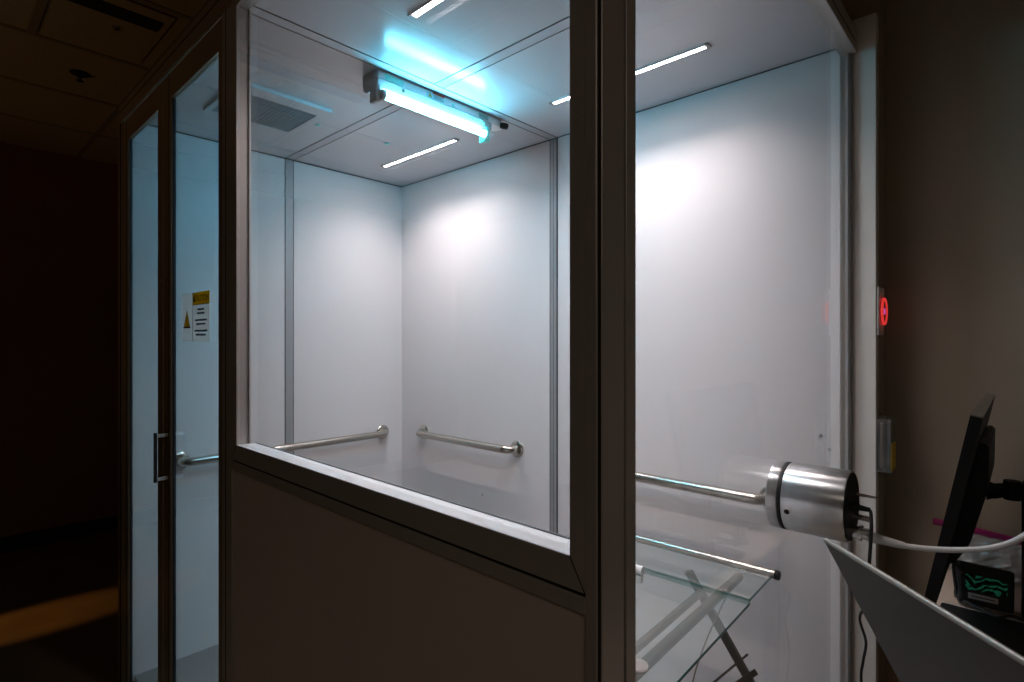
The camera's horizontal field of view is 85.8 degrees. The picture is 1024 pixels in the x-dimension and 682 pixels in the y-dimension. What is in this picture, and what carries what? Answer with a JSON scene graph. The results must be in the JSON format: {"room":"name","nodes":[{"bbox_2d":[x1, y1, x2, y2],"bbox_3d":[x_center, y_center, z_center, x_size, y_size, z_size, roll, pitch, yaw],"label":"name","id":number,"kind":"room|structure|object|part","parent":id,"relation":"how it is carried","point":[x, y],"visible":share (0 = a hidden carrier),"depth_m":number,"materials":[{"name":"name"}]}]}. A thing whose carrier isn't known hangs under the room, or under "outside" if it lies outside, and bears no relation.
{"room":"laboratory","nodes":[
{"label":"laboratory","id":0,"kind":"room"},
{"bbox_2d":[0,142,117,537],"bbox_3d":[-3.977,0.050,3.088,0.170,2.700,5.500,0,0,43],"label":"wall","id":1,"kind":"structure","parent":0,"point":[59,212],"depth_m":3.83,"materials":[{"name":"brown paint"}]},
{"bbox_2d":[0,515,117,553],"bbox_3d":[-4.025,1.350,2.901,0.015,0.100,5.160,0,0,43],"label":"baseboard","id":2,"kind":"structure","parent":1,"relation":"attached to","point":[55,534],"depth_m":3.83,"materials":[{"name":"black"}]},
{"bbox_2d":[0,529,134,681],"bbox_3d":[-1.020,1.450,0.335,7.950,0.100,5.500,0,0,43],"label":"floor","id":3,"kind":"structure","parent":0,"point":[59,600],"depth_m":2.85,"materials":[{"name":"plastic"}]},
{"bbox_2d":[117,0,877,681],"bbox_3d":[-0.266,0.214,1.940,2.388,2.372,1.452,0,0,43],"label":"booth","id":4,"kind":"object","parent":3,"relation":"on","point":[641,272],"depth_m":1.86,"materials":[{"name":"metal"}]},
{"bbox_3d":[-1.572,0.260,2.227,0.083,2.280,0.019,0,0,43],"label":"post","id":5,"kind":"part","parent":4,"relation":"part of","materials":[{"name":"brown metal"}]},
{"bbox_3d":[-1.150,0.380,1.776,0.009,0.160,0.009,0,0,43],"label":"handle","id":6,"kind":"part","parent":4,"relation":"part of","materials":[{"name":"black metal"}]},
{"bbox_3d":[-0.744,-0.909,1.476,2.319,0.075,0.054,0,0,43],"label":"rail","id":7,"kind":"part","parent":4,"relation":"part of","materials":[{"name":"brown metal"}]},
{"bbox_2d":[182,290,209,340],"bbox_3d":[-0.943,-0.069,1.639,0.235,0.145,0.002,0,0,43],"label":"caution sign","id":8,"kind":"object","parent":4,"relation":"attached to","point":[195,306],"visible":1,"depth_m":1.63,"materials":[{"name":"white paper"}]},
{"bbox_2d":[194,308,206,335],"bbox_3d":[-0.907,-0.053,1.605,0.105,0.081,0.001,0,0,43],"label":"print","id":9,"kind":"object","parent":8,"relation":"attached to","point":[200,314],"depth_m":1.61,"materials":[{"name":"black"}]},
{"bbox_3d":[-1.356,0.250,2.491,0.020,2.300,0.660,0,0,43],"label":"wall panel","id":10,"kind":"part","parent":4,"relation":"part of","materials":[{"name":"white laminate"}]},
{"bbox_3d":[-0.735,0.260,1.469,0.066,2.280,0.051,0,0,43],"label":"post","id":11,"kind":"part","parent":4,"relation":"part of","materials":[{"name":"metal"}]},
{"bbox_2d":[203,83,331,134],"bbox_3d":[-0.948,-0.892,2.139,0.347,0.014,0.350,0,0,43],"label":"air vent","id":12,"kind":"object","parent":4,"relation":"attached to","point":[271,109],"visible":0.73,"depth_m":2.13,"materials":[{"name":"grey metal"}]},
{"bbox_2d":[212,95,315,131],"bbox_3d":[-0.966,-0.891,2.151,0.255,0.010,0.303,0,0,43],"label":"grille","id":13,"kind":"object","parent":12,"relation":"attached to","point":[268,113],"depth_m":2.18,"materials":[{"name":"grey metal"}]},
{"bbox_2d":[176,425,388,470],"bbox_3d":[-1.061,0.524,2.737,0.076,0.081,1.111,0,0,43],"label":"grab bar","id":14,"kind":"object","parent":4,"relation":"attached to","point":[183,460],"visible":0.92,"depth_m":2.72,"materials":[{"name":"metal"}]},
{"bbox_3d":[-0.930,-0.909,2.115,1.116,0.018,0.629,0,0,43],"label":"ceiling panel","id":15,"kind":"part","parent":4,"relation":"part of","materials":[{"name":"white metal"}]},
{"bbox_3d":[-0.877,0.250,3.006,0.020,2.300,0.656,0,0,43],"label":"wall panel","id":16,"kind":"part","parent":4,"relation":"part of","materials":[{"name":"white metal"}]},
{"bbox_3d":[-0.299,0.284,1.063,1.057,0.032,0.048,0,0,43],"label":"sill","id":17,"kind":"part","parent":4,"relation":"part of","materials":[{"name":"white metal"}]},
{"bbox_3d":[-0.302,0.322,1.067,1.115,0.026,0.050,0,0,43],"label":"rail","id":18,"kind":"part","parent":4,"relation":"part of","materials":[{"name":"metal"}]},
{"bbox_3d":[-0.305,0.843,1.064,1.114,1.015,0.029,0,0,43],"label":"panel","id":19,"kind":"part","parent":4,"relation":"part of","materials":[{"name":"laminate"}]},
{"bbox_3d":[-0.085,-0.909,1.328,1.103,0.018,0.629,0,0,43],"label":"ceiling panel","id":20,"kind":"part","parent":4,"relation":"part of","materials":[{"name":"white metal"}]},
{"bbox_3d":[-0.456,-0.896,2.658,0.578,0.007,0.030,0,0,43],"label":"led strip","id":21,"kind":"part","parent":4,"relation":"part of","materials":[{"name":"white plastic"}]},
{"bbox_3d":[-0.461,-0.909,2.618,1.116,0.018,0.656,0,0,43],"label":"ceiling panel","id":22,"kind":"part","parent":4,"relation":"part of","materials":[{"name":"white metal"}]},
{"bbox_3d":[-0.054,-0.896,1.321,0.618,0.007,0.030,0,0,43],"label":"led strip","id":23,"kind":"part","parent":4,"relation":"part of","materials":[{"name":"white plastic"}]},
{"bbox_2d":[412,0,440,16],"bbox_3d":[-0.054,-0.898,1.321,0.590,0.004,0.016,0,0,43],"label":"diffuser","id":24,"kind":"object","parent":4,"relation":"attached to","point":[430,4],"depth_m":1.49,"materials":[{"name":"white plastic"}]},
{"bbox_2d":[363,69,508,143],"bbox_3d":[-0.258,-0.840,2.055,0.125,0.116,0.633,0,0,43],"label":"lamp","id":25,"kind":"object","parent":4,"relation":"attached to","point":[380,85],"visible":1,"depth_m":1.96,"materials":[{"name":"white metal"}]},
{"bbox_2d":[370,83,386,103],"bbox_3d":[-0.441,-0.811,1.812,0.061,0.058,0.028,0,0,43],"label":"socket","id":26,"kind":"object","parent":25,"relation":"attached to","point":[378,92],"depth_m":1.80,"materials":[{"name":"grey plastic"}]},
{"bbox_2d":[479,126,489,143],"bbox_3d":[-0.106,-0.811,2.172,0.061,0.058,0.036,0,0,43],"label":"socket","id":27,"kind":"object","parent":25,"relation":"attached to","point":[484,138],"depth_m":2.16,"materials":[{"name":"teal"}]},
{"bbox_2d":[416,425,523,457],"bbox_3d":[-0.261,0.516,2.827,0.792,0.081,0.076,0,0,43],"label":"grab bar","id":28,"kind":"object","parent":4,"relation":"attached to","point":[516,448],"visible":1,"depth_m":2.71,"materials":[{"name":"metal"}]},
{"bbox_3d":[-0.231,0.250,2.866,1.116,2.300,0.020,0,0,43],"label":"wall panel","id":29,"kind":"part","parent":4,"relation":"part of","materials":[{"name":"white metal"}]},
{"bbox_3d":[0.117,0.227,0.685,0.020,2.347,0.062,0,0,43],"label":"post","id":30,"kind":"part","parent":4,"relation":"part of","materials":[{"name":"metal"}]},
{"bbox_3d":[0.146,0.241,0.717,0.021,2.218,0.024,0,0,43],"label":"frame","id":31,"kind":"part","parent":4,"relation":"part of","materials":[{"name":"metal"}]},
{"bbox_3d":[0.375,-0.896,1.885,0.618,0.007,0.030,0,0,43],"label":"led strip","id":32,"kind":"part","parent":4,"relation":"part of","materials":[{"name":"white plastic"}]},
{"bbox_3d":[0.384,-0.909,1.831,1.103,0.018,0.656,0,0,43],"label":"ceiling panel","id":33,"kind":"part","parent":4,"relation":"part of","materials":[{"name":"white metal"}]},
{"bbox_3d":[0.614,0.250,2.079,1.101,2.300,0.020,0,0,43],"label":"wall panel","id":34,"kind":"part","parent":4,"relation":"part of","materials":[{"name":"white metal"}]},
{"bbox_2d":[636,472,765,506],"bbox_3d":[0.588,0.524,2.037,0.766,0.081,0.076,0,0,43],"label":"grab bar","id":35,"kind":"object","parent":4,"relation":"attached to","point":[709,490],"visible":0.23,"depth_m":1.92,"materials":[{"name":"metal"}]},
{"bbox_2d":[636,534,780,681],"bbox_3d":[0.329,1.024,1.548,0.808,0.726,0.876,0,0,41],"label":"glass table","id":36,"kind":"object","parent":4,"relation":"on","point":[643,665],"visible":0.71,"depth_m":1.55,"materials":[{"name":"clear"}]},
{"bbox_3d":[0.372,0.704,1.360,0.014,0.018,0.470,0,0,41],"label":"rail","id":37,"kind":"part","parent":36,"relation":"part of","materials":[{"name":"grey metal"}]},
{"bbox_3d":[0.459,0.704,1.391,0.022,0.018,0.670,0,0,41],"label":"rail","id":38,"kind":"part","parent":36,"relation":"part of","materials":[{"name":"grey metal"}]},
{"bbox_3d":[0.206,0.689,1.437,0.624,0.008,0.548,0,0,41],"label":"glass","id":39,"kind":"part","parent":36,"relation":"part of","materials":[{"name":"teal"}]},
{"bbox_3d":[0.455,0.685,1.726,0.620,0.008,0.194,0,0,41],"label":"glass","id":40,"kind":"part","parent":36,"relation":"part of","materials":[{"name":"teal"}]},
{"bbox_3d":[0.720,1.038,1.637,0.403,0.698,0.023,0,0,7],"label":"leg","id":41,"kind":"part","parent":36,"relation":"part of","materials":[{"name":"grey metal"}]},
{"bbox_2d":[765,461,877,542],"bbox_3d":[0.662,0.344,1.174,0.188,0.146,0.146,0,0,43],"label":"housing","id":42,"kind":"object","parent":4,"relation":"attached to","point":[820,501],"visible":0.93,"depth_m":1.14,"materials":[{"name":"metal"}]},
{"bbox_3d":[0.701,0.344,1.137,0.002,0.138,0.138,0,0,43],"label":"plate","id":43,"kind":"part","parent":42,"relation":"part of","materials":[{"name":"black plastic"}]},
{"bbox_2d":[858,509,872,681],"bbox_3d":[0.828,0.872,1.203,0.110,1.059,0.350,0,0,30],"label":"power cable","id":44,"kind":"object","parent":42,"relation":"hanging from","point":[870,510],"visible":0.72,"depth_m":1.36,"materials":[{"name":"black rubber"}]},
{"bbox_3d":[0.575,-0.901,1.193,0.045,0.067,1.330,0,0,43],"label":"rail","id":45,"kind":"part","parent":4,"relation":"part of","materials":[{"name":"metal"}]},
{"bbox_3d":[1.024,0.232,1.675,0.018,2.337,0.014,0,0,43],"label":"post","id":46,"kind":"part","parent":4,"relation":"part of","materials":[{"name":"grey metal"}]},
{"bbox_2d":[936,564,1021,620],"bbox_3d":[1.345,1.028,0.579,1.520,0.745,1.440,0,0,43],"label":"desk","id":47,"kind":"object","parent":3,"relation":"on","point":[946,594],"visible":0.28,"depth_m":1.40,"materials":[{"name":"laminate"}]},
{"bbox_2d":[868,532,1023,552],"bbox_3d":[1.093,0.453,0.881,0.881,0.386,0.078,0,0,27],"label":"cable","id":48,"kind":"object","parent":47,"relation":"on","point":[877,538],"visible":0.92,"depth_m":1.02,"materials":[{"name":"grey plastic"}]},
{"bbox_2d":[924,393,1023,618],"bbox_3d":[1.155,0.399,1.206,0.352,0.512,0.600,0,0,43],"label":"monitor","id":49,"kind":"object","parent":47,"relation":"on","point":[971,485],"visible":0.98,"depth_m":1.14,"materials":[{"name":"black plastic"}]},
{"bbox_3d":[1.061,0.343,1.294,0.094,0.397,0.600,0,0,43],"label":"screen panel","id":50,"kind":"part","parent":49,"relation":"part of","materials":[{"name":"black plastic"}]},
{"bbox_3d":[1.158,0.351,1.284,0.128,0.048,0.044,0,0,1],"label":"arm","id":51,"kind":"part","parent":49,"relation":"part of","materials":[{"name":"black plastic"}]},
{"bbox_2d":[933,518,1020,545],"bbox_3d":[1.347,0.591,1.505,0.321,0.126,0.076,0,0,43],"label":"bag","id":52,"kind":"object","parent":47,"relation":"on","point":[978,531],"visible":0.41,"depth_m":1.55,"materials":[{"name":"clear plastic"}]},
{"bbox_2d":[940,601,1023,655],"bbox_3d":[1.082,0.644,1.030,0.480,0.019,0.423,0,0,43],"label":"keyboard tray","id":53,"kind":"object","parent":47,"relation":"on","point":[1009,632],"visible":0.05,"depth_m":1.23,"materials":[{"name":"black plastic"}]},
{"bbox_2d":[952,560,1023,621],"bbox_3d":[1.121,0.597,1.263,0.128,0.110,0.257,0,0,17],"label":"display unit","id":54,"kind":"object","parent":47,"relation":"on","point":[974,584],"visible":0.95,"depth_m":1.32,"materials":[{"name":"black plastic"}]},
{"bbox_2d":[0,0,206,164],"bbox_3d":[-1.020,-1.350,0.335,7.950,0.100,5.500,0,0,43],"label":"ceiling","id":55,"kind":"structure","parent":0,"point":[23,56],"depth_m":2.85,"materials":[{"name":"tile"}]},
{"bbox_2d":[69,69,89,82],"bbox_3d":[-2.104,-1.280,2.683,0.080,0.039,0.080,0,0,43],"label":"sprinkler head","id":56,"kind":"object","parent":55,"relation":"attached to","point":[80,74],"visible":1,"depth_m":2.67},
{"bbox_2d":[0,0,175,63],"bbox_3d":[-1.974,-1.286,1.941,0.535,0.020,1.250,0,0,43],"label":"ceiling vent","id":57,"kind":"object","parent":55,"relation":"in","point":[127,30],"visible":1,"depth_m":2.24,"materials":[{"name":"painted metal"},{"name":"black metal"}]},
{"bbox_3d":[-1.631,-1.283,2.270,0.028,0.014,0.028,0,0,43],"label":"knob","id":58,"kind":"part","parent":57,"relation":"part of","materials":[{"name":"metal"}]},
{"bbox_2d":[0,0,210,157],"bbox_3d":[-1.088,-1.299,0.248,7.930,0.006,5.280,0,0,43],"label":"grid","id":59,"kind":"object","parent":55,"relation":"attached to","point":[114,113],"depth_m":2.63,"materials":[{"name":"brown metal"}]},
{"bbox_2d":[134,644,218,681],"bbox_3d":[-0.271,1.389,1.980,2.265,0.019,1.330,0,0,43],"label":"floor","id":60,"kind":"structure","parent":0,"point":[199,664],"depth_m":2.31,"materials":[{"name":"grey"}]},
{"bbox_2d":[824,538,1023,681],"bbox_3d":[0.709,0.454,0.703,0.392,0.264,0.403,0,0,-1],"label":"laptop","id":61,"kind":"object","parent":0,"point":[921,640],"visible":1,"depth_m":0.74,"materials":[{"name":"grey aluminium metal"}]},
{"bbox_2d":[841,0,1023,681],"bbox_3d":[0.740,0.050,2.225,7.950,2.700,0.335,0,0,43],"label":"wall","id":62,"kind":"structure","parent":0,"point":[951,72],"depth_m":1.65,"materials":[{"name":"beige paint"}]},
{"bbox_2d":[877,287,887,334],"bbox_3d":[1.116,-0.086,1.660,0.016,0.144,0.085,0,0,43],"label":"button","id":63,"kind":"object","parent":62,"relation":"attached to","point":[882,306],"visible":1,"depth_m":1.64,"materials":[{"name":"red plastic"}]},
{"bbox_3d":[1.113,-0.086,1.663,0.006,0.144,0.085,0,0,43],"label":"wall plate","id":64,"kind":"part","parent":63,"relation":"part of","materials":[{"name":"white plastic"}]},
{"bbox_2d":[880,416,895,470],"bbox_3d":[1.121,0.306,1.649,0.036,0.168,0.078,0,0,43],"label":"acrylic holder","id":65,"kind":"object","parent":62,"relation":"attached to","point":[883,423],"visible":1,"depth_m":1.64,"materials":[{"name":"clear plastic"}]}
]}

